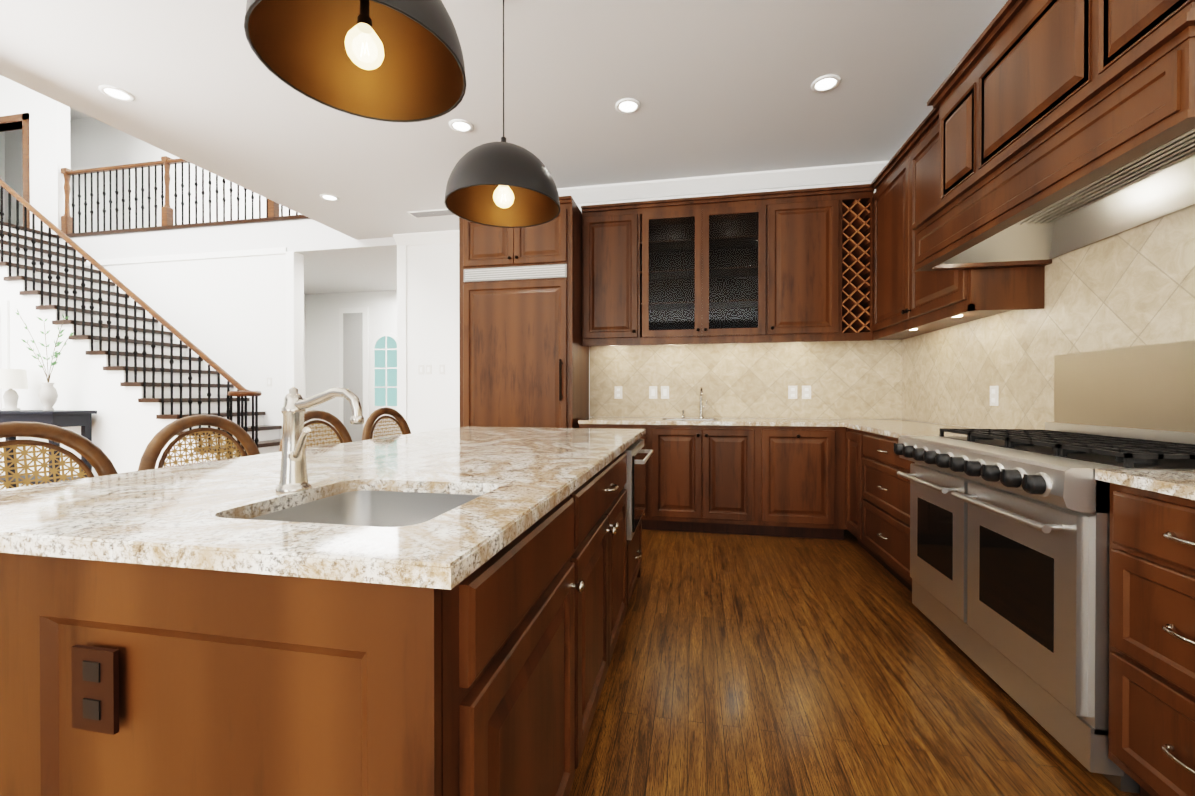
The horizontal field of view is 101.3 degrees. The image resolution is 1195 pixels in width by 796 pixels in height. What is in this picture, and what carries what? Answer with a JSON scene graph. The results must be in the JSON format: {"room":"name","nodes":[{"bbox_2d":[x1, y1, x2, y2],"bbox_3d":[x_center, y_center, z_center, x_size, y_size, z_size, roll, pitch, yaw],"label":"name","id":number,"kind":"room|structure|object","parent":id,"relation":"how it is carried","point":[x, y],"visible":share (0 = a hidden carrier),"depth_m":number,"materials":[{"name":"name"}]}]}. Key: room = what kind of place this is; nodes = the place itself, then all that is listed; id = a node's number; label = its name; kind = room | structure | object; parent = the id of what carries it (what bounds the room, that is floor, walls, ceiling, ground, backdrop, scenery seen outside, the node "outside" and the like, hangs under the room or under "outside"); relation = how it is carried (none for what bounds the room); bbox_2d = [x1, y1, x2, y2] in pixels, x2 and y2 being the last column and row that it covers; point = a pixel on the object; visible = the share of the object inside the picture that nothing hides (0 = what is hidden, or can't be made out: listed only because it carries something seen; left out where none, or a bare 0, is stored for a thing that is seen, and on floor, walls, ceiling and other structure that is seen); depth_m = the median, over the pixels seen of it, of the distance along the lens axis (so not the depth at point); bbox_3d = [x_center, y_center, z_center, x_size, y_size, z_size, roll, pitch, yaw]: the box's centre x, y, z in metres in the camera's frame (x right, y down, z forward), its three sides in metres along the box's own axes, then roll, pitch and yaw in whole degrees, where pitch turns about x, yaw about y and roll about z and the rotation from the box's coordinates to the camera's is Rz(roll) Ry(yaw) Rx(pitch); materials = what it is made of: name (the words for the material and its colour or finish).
{"room":"kitchen","nodes":[
{"label":"kitchen","id":0,"kind":"room"},
{"bbox_2d":[70,107,89,119],"bbox_3d":[-8.184,-5.192,2.676,8.700,0.200,12.300,0,0,11],"label":"ceiling","id":1,"kind":"structure","parent":0,"point":[75,114],"depth_m":8.89,"materials":[{"name":"white paint"}]},
{"bbox_2d":[59,219,396,294],"bbox_3d":[-5.956,-2.140,8.090,11.000,0.440,2.550,0,0,11],"label":"wall","id":2,"kind":"structure","parent":0,"point":[335,261],"depth_m":6.74,"materials":[{"name":"white paint"}]},
{"bbox_2d":[59,156,310,237],"bbox_3d":[-5.251,-2.845,6.705,5.285,1.035,0.170,0,0,11],"label":"balcony railing","id":3,"kind":"object","parent":2,"relation":"on","point":[167,162],"visible":0.56,"depth_m":6.87,"materials":[{"name":"brown wood"}]},
{"bbox_2d":[0,75,459,447],"bbox_3d":[-5.178,-1.991,2.538,14.960,6.200,13.150,0,0,11],"label":"wall","id":4,"kind":"structure","parent":0,"point":[228,315],"depth_m":6.77,"materials":[{"name":"white paint"}]},
{"bbox_2d":[0,300,9,488],"bbox_3d":[-7.508,-0.039,5.949,0.880,2.260,0.066,0,0,11],"label":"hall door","id":5,"kind":"structure","parent":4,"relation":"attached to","point":[4,340],"depth_m":5.88,"materials":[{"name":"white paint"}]},
{"bbox_2d":[0,113,134,231],"bbox_3d":[-8.902,-3.295,8.105,1.270,1.850,1.500,0,0,11],"label":"doorway frame","id":6,"kind":"object","parent":4,"relation":"attached to","point":[23,118],"visible":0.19,"depth_m":8.70,"materials":[{"name":"brown wood"}]},
{"bbox_2d":[84,247,294,394],"bbox_3d":[-7.778,-0.445,7.146,7.790,3.060,0.020,0,0,11],"label":"trim","id":7,"kind":"structure","parent":4,"relation":"attached to","point":[290,256],"depth_m":6.41,"materials":[{"name":"white paint"}]},
{"bbox_2d":[339,307,368,442],"bbox_3d":[-4.444,-0.285,8.929,0.590,2.720,0.039,0,0,11],"label":"door","id":8,"kind":"structure","parent":4,"relation":"attached to","point":[354,350],"depth_m":8.90,"materials":[{"name":"white paint"}]},
{"bbox_2d":[371,332,396,409],"bbox_3d":[-3.790,-0.484,8.806,0.620,1.400,0.029,0,0,11],"label":"window","id":9,"kind":"structure","parent":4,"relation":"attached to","point":[383,369],"depth_m":8.81,"materials":[{"name":"glass"}]},
{"bbox_2d":[418,365,423,374],"bbox_3d":[-2.178,-0.350,6.056,0.075,0.118,0.009,0,0,11],"label":"light switch","id":10,"kind":"object","parent":4,"relation":"attached to","point":[420,367],"depth_m":6.05,"materials":[{"name":"white plastic"}]},
{"bbox_2d":[393,230,458,435],"bbox_3d":[-1.789,-0.459,5.934,1.450,3.100,0.100,0,0,11],"label":"door frame","id":11,"kind":"structure","parent":4,"relation":"attached to","point":[404,240],"depth_m":6.08,"materials":[{"name":"white paint"}]},
{"bbox_2d":[426,365,431,373],"bbox_3d":[-2.080,-0.349,6.037,0.075,0.118,0.009,0,0,11],"label":"light switch","id":12,"kind":"object","parent":4,"relation":"attached to","point":[428,367],"depth_m":6.03,"materials":[{"name":"white plastic"}]},
{"bbox_2d":[439,365,444,373],"bbox_3d":[-1.904,-0.349,6.002,0.070,0.118,0.009,0,0,11],"label":"light switch","id":13,"kind":"object","parent":4,"relation":"attached to","point":[441,367],"depth_m":6.00,"materials":[{"name":"white plastic"}]},
{"bbox_2d":[0,0,1007,239],"bbox_3d":[-1.055,-2.130,0.432,6.160,0.300,10.600,0,0,11],"label":"ceiling","id":14,"kind":"structure","parent":0,"point":[717,87],"depth_m":3.18,"materials":[{"name":"white paint"}]},
{"bbox_2d":[98,85,134,101],"bbox_3d":[-3.142,-1.989,3.205,0.170,0.009,0.170,0,0,11],"label":"recessed light","id":15,"kind":"object","parent":14,"relation":"in","point":[116,93],"visible":0.98,"depth_m":3.20,"materials":[{"name":"white paint"}]},
{"bbox_2d":[320,194,338,200],"bbox_3d":[-2.670,-1.998,4.885,0.170,0.009,0.170,0,0,11],"label":"recessed light","id":16,"kind":"object","parent":14,"relation":"in","point":[329,197],"visible":1,"depth_m":4.89,"materials":[{"name":"white paint"}]},
{"bbox_2d":[244,0,465,122],"bbox_3d":[-0.649,-1.452,1.365,0.548,1.063,0.548,0,0,11],"label":"pendant light","id":17,"kind":"object","parent":14,"relation":"hanging from","point":[392,60],"visible":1,"depth_m":1.51,"materials":[{"name":"painted metal"},{"name":"gold-finished metal"},{"name":"glass"}]},
{"bbox_2d":[407,209,453,217],"bbox_3d":[-1.784,-1.997,5.303,0.500,0.015,0.160,0,0,11],"label":"ceiling vent","id":18,"kind":"object","parent":14,"relation":"in","point":[431,213],"visible":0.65,"depth_m":5.29,"materials":[{"name":"white metal"}]},
{"bbox_2d":[449,119,472,132],"bbox_3d":[-0.998,-1.991,3.590,0.170,0.009,0.170,0,0,11],"label":"recessed light","id":19,"kind":"object","parent":14,"relation":"in","point":[461,125],"visible":1,"depth_m":3.58,"materials":[{"name":"white paint"}]},
{"bbox_2d":[444,0,559,227],"bbox_3d":[-0.453,-1.453,2.366,0.548,1.073,0.548,0,0,11],"label":"pendant light","id":20,"kind":"object","parent":14,"relation":"hanging from","point":[503,183],"visible":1,"depth_m":2.32,"materials":[{"name":"black metal"}]},
{"bbox_2d":[616,98,639,113],"bbox_3d":[0.207,-1.990,3.344,0.170,0.009,0.170,0,0,11],"label":"recessed light","id":21,"kind":"object","parent":14,"relation":"in","point":[627,105],"visible":1,"depth_m":3.34,"materials":[{"name":"white paint"}]},
{"bbox_2d":[811,74,840,91],"bbox_3d":[1.444,-1.988,3.103,0.170,0.009,0.170,0,0,11],"label":"recessed light","id":22,"kind":"object","parent":14,"relation":"in","point":[825,83],"visible":1,"depth_m":3.10,"materials":[{"name":"white paint"}]},
{"bbox_2d":[577,181,901,419],"bbox_3d":[0.780,-0.452,4.667,4.080,3.100,0.200,0,0,11],"label":"wall","id":23,"kind":"structure","parent":0,"point":[579,205],"depth_m":4.49,"materials":[{"name":"white paint"}]},
{"bbox_2d":[581,204,644,345],"bbox_3d":[0.147,-1.094,4.498,0.521,1.185,0.352,0,0,11],"label":"upper cabinet","id":24,"kind":"object","parent":23,"relation":"attached to","point":[613,235],"depth_m":4.33,"materials":[{"name":"brown wood"}]},
{"bbox_2d":[557,161,888,203],"bbox_3d":[0.624,-1.942,4.537,3.820,0.120,0.100,0,0,11],"label":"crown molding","id":25,"kind":"structure","parent":23,"relation":"attached to","point":[825,175],"depth_m":4.42,"materials":[{"name":"white paint"}]},
{"bbox_2d":[590,340,901,418],"bbox_3d":[1.266,-0.359,4.467,2.730,1.084,0.005,0,0,11],"label":"tile backsplash","id":26,"kind":"structure","parent":23,"relation":"attached to","point":[846,379],"depth_m":4.44,"materials":[{"name":"tile"}]},
{"bbox_2d":[615,386,621,398],"bbox_3d":[0.200,-0.052,4.669,0.075,0.118,0.008,0,0,11],"label":"outlet","id":27,"kind":"object","parent":26,"relation":"attached to","point":[618,389],"depth_m":4.67,"materials":[{"name":"white plastic"}]},
{"bbox_2d":[649,386,656,398],"bbox_3d":[0.523,-0.052,4.605,0.075,0.118,0.009,0,0,11],"label":"outlet","id":28,"kind":"object","parent":26,"relation":"attached to","point":[652,389],"depth_m":4.60,"materials":[{"name":"white plastic"}]},
{"bbox_2d":[661,386,668,398],"bbox_3d":[0.631,-0.052,4.584,0.075,0.118,0.009,0,0,11],"label":"outlet","id":29,"kind":"object","parent":26,"relation":"attached to","point":[664,389],"depth_m":4.58,"materials":[{"name":"white plastic"}]},
{"bbox_2d":[788,386,796,398],"bbox_3d":[1.740,-0.051,4.368,0.075,0.118,0.008,0,0,11],"label":"outlet","id":30,"kind":"object","parent":26,"relation":"attached to","point":[792,390],"depth_m":4.37,"materials":[{"name":"white plastic"}]},
{"bbox_2d":[802,386,810,398],"bbox_3d":[1.854,-0.051,4.346,0.075,0.118,0.008,0,0,11],"label":"outlet","id":31,"kind":"object","parent":26,"relation":"attached to","point":[806,392],"depth_m":4.34,"materials":[{"name":"white plastic"}]},
{"bbox_2d":[753,188,844,342],"bbox_3d":[1.697,-1.092,4.195,0.654,1.185,0.352,0,0,11],"label":"upper cabinet","id":32,"kind":"object","parent":23,"relation":"attached to","point":[780,266],"depth_m":4.03,"materials":[{"name":"brown wood"}]},
{"bbox_2d":[898,204,1194,432],"bbox_3d":[2.066,-0.343,1.410,0.006,1.084,5.700,0,0,11],"label":"tile backsplash","id":33,"kind":"structure","parent":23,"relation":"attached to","point":[1133,286],"depth_m":2.42,"materials":[{"name":"tile"}]},
{"bbox_2d":[990,386,998,405],"bbox_3d":[2.349,-0.013,2.905,0.008,0.118,0.075,0,0,11],"label":"outlet","id":34,"kind":"object","parent":33,"relation":"attached to","point":[994,390],"depth_m":2.90,"materials":[{"name":"white plastic"}]},
{"bbox_2d":[1054,340,1194,431],"bbox_3d":[2.144,-0.043,1.835,0.003,0.328,1.200,0,0,11],"label":"backsplash panel","id":35,"kind":"object","parent":33,"relation":"attached to","point":[1149,386],"visible":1,"depth_m":2.00,"materials":[{"name":"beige metal"}]},
{"bbox_2d":[569,529,1139,795],"bbox_3d":[-4.641,1.149,4.411,17.000,0.100,17.000,0,0,11],"label":"floor","id":36,"kind":"structure","parent":0,"point":[749,665],"depth_m":1.84,"materials":[{"name":"brown wood"}]},
{"bbox_2d":[0,410,96,487],"bbox_3d":[-6.380,0.618,5.520,1.300,0.949,0.395,0,0,11],"label":"console table","id":37,"kind":"object","parent":36,"relation":"on","point":[70,418],"visible":0.46,"depth_m":5.36,"materials":[{"name":"black paint"}]},
{"bbox_2d":[0,369,27,410],"bbox_3d":[-6.674,-0.092,5.577,0.260,0.469,0.260,0,0,11],"label":"table lamp","id":38,"kind":"object","parent":37,"relation":"on","point":[11,379],"visible":1,"depth_m":5.54,"materials":[{"name":"grey ceramic"}]},
{"bbox_2d":[15,310,73,410],"bbox_3d":[-6.177,-0.425,5.467,0.714,1.136,0.201,0,0,5],"label":"vase","id":39,"kind":"object","parent":37,"relation":"on","point":[48,395],"visible":1,"depth_m":5.46,"materials":[{"name":"grey ceramic"}]},
{"bbox_2d":[0,421,117,489],"bbox_3d":[-1.548,0.593,1.450,0.514,1.044,0.546,0,0,11],"label":"stool","id":40,"kind":"object","parent":36,"relation":"on","point":[95,456],"visible":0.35,"depth_m":1.55,"materials":[{"name":"wicker"}]},
{"bbox_2d":[0,221,281,486],"bbox_3d":[-7.502,-0.637,6.356,8.435,3.449,1.459,0,0,11],"label":"wall","id":41,"kind":"structure","parent":36,"relation":"on","point":[129,421],"depth_m":5.82,"materials":[{"name":"white paint"}]},
{"bbox_2d":[0,179,261,459],"bbox_3d":[-7.626,-1.205,5.851,8.384,4.227,0.332,0,0,11],"label":"stair railing","id":42,"kind":"object","parent":41,"relation":"on","point":[243,392],"visible":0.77,"depth_m":5.55,"materials":[{"name":"black metal"}]},
{"bbox_2d":[138,414,259,470],"bbox_3d":[-1.437,0.590,2.019,0.514,1.044,0.546,0,0,11],"label":"stool","id":43,"kind":"object","parent":36,"relation":"on","point":[161,438],"visible":0.21,"depth_m":2.03,"materials":[{"name":"wicker"}]},
{"bbox_2d":[279,410,351,451],"bbox_3d":[-1.316,0.587,2.637,0.514,1.044,0.546,0,0,11],"label":"stool","id":44,"kind":"object","parent":36,"relation":"on","point":[342,435],"visible":0.25,"depth_m":2.73,"materials":[{"name":"wicker"}]},
{"bbox_2d":[0,431,652,795],"bbox_3d":[-0.438,0.668,1.914,1.141,0.886,2.469,0,0,11],"label":"kitchen island","id":45,"kind":"object","parent":36,"relation":"on","point":[437,613],"depth_m":0.71,"materials":[{"name":"brown wood"}]},
{"bbox_2d":[0,427,645,574],"bbox_3d":[-0.534,0.213,1.937,1.210,0.031,2.490,0,0,11],"label":"island countertop","id":46,"kind":"structure","parent":45,"relation":"on","point":[430,502],"depth_m":1.04,"materials":[{"name":"beige stone"}]},
{"bbox_2d":[276,387,363,491],"bbox_3d":[-0.608,0.088,1.043,0.206,0.226,0.120,0,0,11],"label":"island faucet","id":47,"kind":"object","parent":46,"relation":"on","point":[293,474],"visible":1,"depth_m":1.06,"materials":[{"name":"silver metal"}]},
{"bbox_2d":[361,407,410,440],"bbox_3d":[-1.197,0.584,3.245,0.514,1.044,0.546,0,0,11],"label":"stool","id":48,"kind":"object","parent":36,"relation":"on","point":[370,425],"visible":0.27,"depth_m":3.26,"materials":[{"name":"wood"}]},
{"bbox_2d":[459,196,588,427],"bbox_3d":[-0.669,-0.284,4.465,1.054,2.764,0.738,0,0,11],"label":"built-in refrigerator","id":49,"kind":"object","parent":36,"relation":"on","point":[523,357],"visible":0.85,"depth_m":4.16,"materials":[{"name":"brown wood"}]},
{"bbox_2d":[579,424,650,529],"bbox_3d":[0.190,0.657,4.361,0.589,0.884,0.622,0,0,11],"label":"base cabinet","id":50,"kind":"object","parent":36,"relation":"on","point":[646,516],"depth_m":4.02,"materials":[{"name":"brown wood"}]},
{"bbox_2d":[651,425,758,534],"bbox_3d":[0.897,0.658,4.223,0.853,0.884,0.622,0,0,11],"label":"base cabinet","id":51,"kind":"object","parent":36,"relation":"on","point":[705,478],"depth_m":3.92,"materials":[{"name":"brown wood"}]},
{"bbox_2d":[759,426,846,539],"bbox_3d":[1.636,0.658,4.079,0.652,0.884,0.622,0,0,11],"label":"base cabinet","id":52,"kind":"object","parent":36,"relation":"on","point":[785,481],"depth_m":3.78,"materials":[{"name":"brown wood"}]},
{"bbox_2d":[578,417,908,426],"bbox_3d":[1.222,0.271,4.147,2.697,0.170,0.642,0,0,11],"label":"countertop","id":53,"kind":"structure","parent":52,"relation":"on","point":[593,420],"depth_m":4.03,"materials":[{"name":"stone"}]},
{"bbox_2d":[681,387,706,417],"bbox_3d":[0.869,0.042,4.397,0.234,0.283,0.182,0,0,11],"label":"bar faucet","id":54,"kind":"object","parent":53,"relation":"on","point":[701,404],"visible":1,"depth_m":4.44,"materials":[{"name":"silver metal"}]},
{"bbox_2d":[846,428,857,538],"bbox_3d":[2.149,0.662,3.485,0.621,0.884,0.383,0,0,11],"label":"base cabinet","id":55,"kind":"object","parent":36,"relation":"on","point":[851,434],"depth_m":3.56,"materials":[{"name":"brown wood"}]},
{"bbox_2d":[858,430,914,591],"bbox_3d":[2.031,0.665,2.884,0.621,0.884,0.841,0,0,11],"label":"base cabinet","id":56,"kind":"object","parent":36,"relation":"on","point":[883,495],"depth_m":2.97,"materials":[{"name":"brown wood"}]},
{"bbox_2d":[842,421,977,437],"bbox_3d":[2.057,0.206,3.051,0.637,0.030,1.187,0,0,11],"label":"countertop","id":57,"kind":"structure","parent":56,"relation":"on","point":[896,429],"depth_m":3.17,"materials":[{"name":"stone"}]},
{"bbox_2d":[893,422,1194,793],"bbox_3d":[1.769,0.617,1.911,0.756,0.989,1.160,0,0,11],"label":"range","id":58,"kind":"object","parent":36,"relation":"on","point":[1009,551],"visible":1,"depth_m":1.65,"materials":[{"name":"silver metal"}]},
{"bbox_2d":[1108,483,1194,795],"bbox_3d":[1.678,0.674,1.077,0.621,0.884,0.506,0,0,11],"label":"base cabinet","id":59,"kind":"object","parent":36,"relation":"on","point":[1151,731],"depth_m":1.23,"materials":[{"name":"brown wood"}]},
{"bbox_2d":[1095,469,1194,499],"bbox_3d":[1.499,0.221,0.198,0.637,0.030,2.297,0,0,11],"label":"countertop","id":60,"kind":"structure","parent":59,"relation":"on","point":[1178,483],"depth_m":1.25,"materials":[{"name":"stone"}]},
{"bbox_3d":[1.778,-0.425,-0.470,0.150,3.100,9.900,0,0,11],"label":"wall","id":61,"kind":"structure","parent":0,"visible":0},
{"bbox_2d":[875,336,913,339],"bbox_3d":[2.413,-1.069,4.067,0.330,1.140,0.330,0,0,11],"label":"upper cabinet","id":62,"kind":"object","parent":61,"relation":"attached to","point":[876,337],"depth_m":4.04,"materials":[{"name":"brown wood"}]},
{"bbox_2d":[871,144,957,339],"bbox_3d":[2.303,-1.089,3.559,0.352,1.185,0.704,0,0,11],"label":"upper cabinet","id":63,"kind":"object","parent":61,"relation":"attached to","point":[889,269],"depth_m":3.55,"materials":[{"name":"brown wood"}]},
{"bbox_2d":[907,108,1044,323],"bbox_3d":[2.168,-1.085,2.869,0.352,1.185,0.703,0,0,11],"label":"upper cabinet","id":64,"kind":"object","parent":61,"relation":"attached to","point":[908,301],"depth_m":2.88,"materials":[{"name":"brown wood"}]},
{"bbox_2d":[911,0,1194,271],"bbox_3d":[1.827,-1.110,1.817,0.617,0.885,1.485,0,0,11],"label":"range hood","id":65,"kind":"object","parent":61,"relation":"attached to","point":[1065,126],"visible":1,"depth_m":1.79,"materials":[{"name":"brown wood"}]}
]}

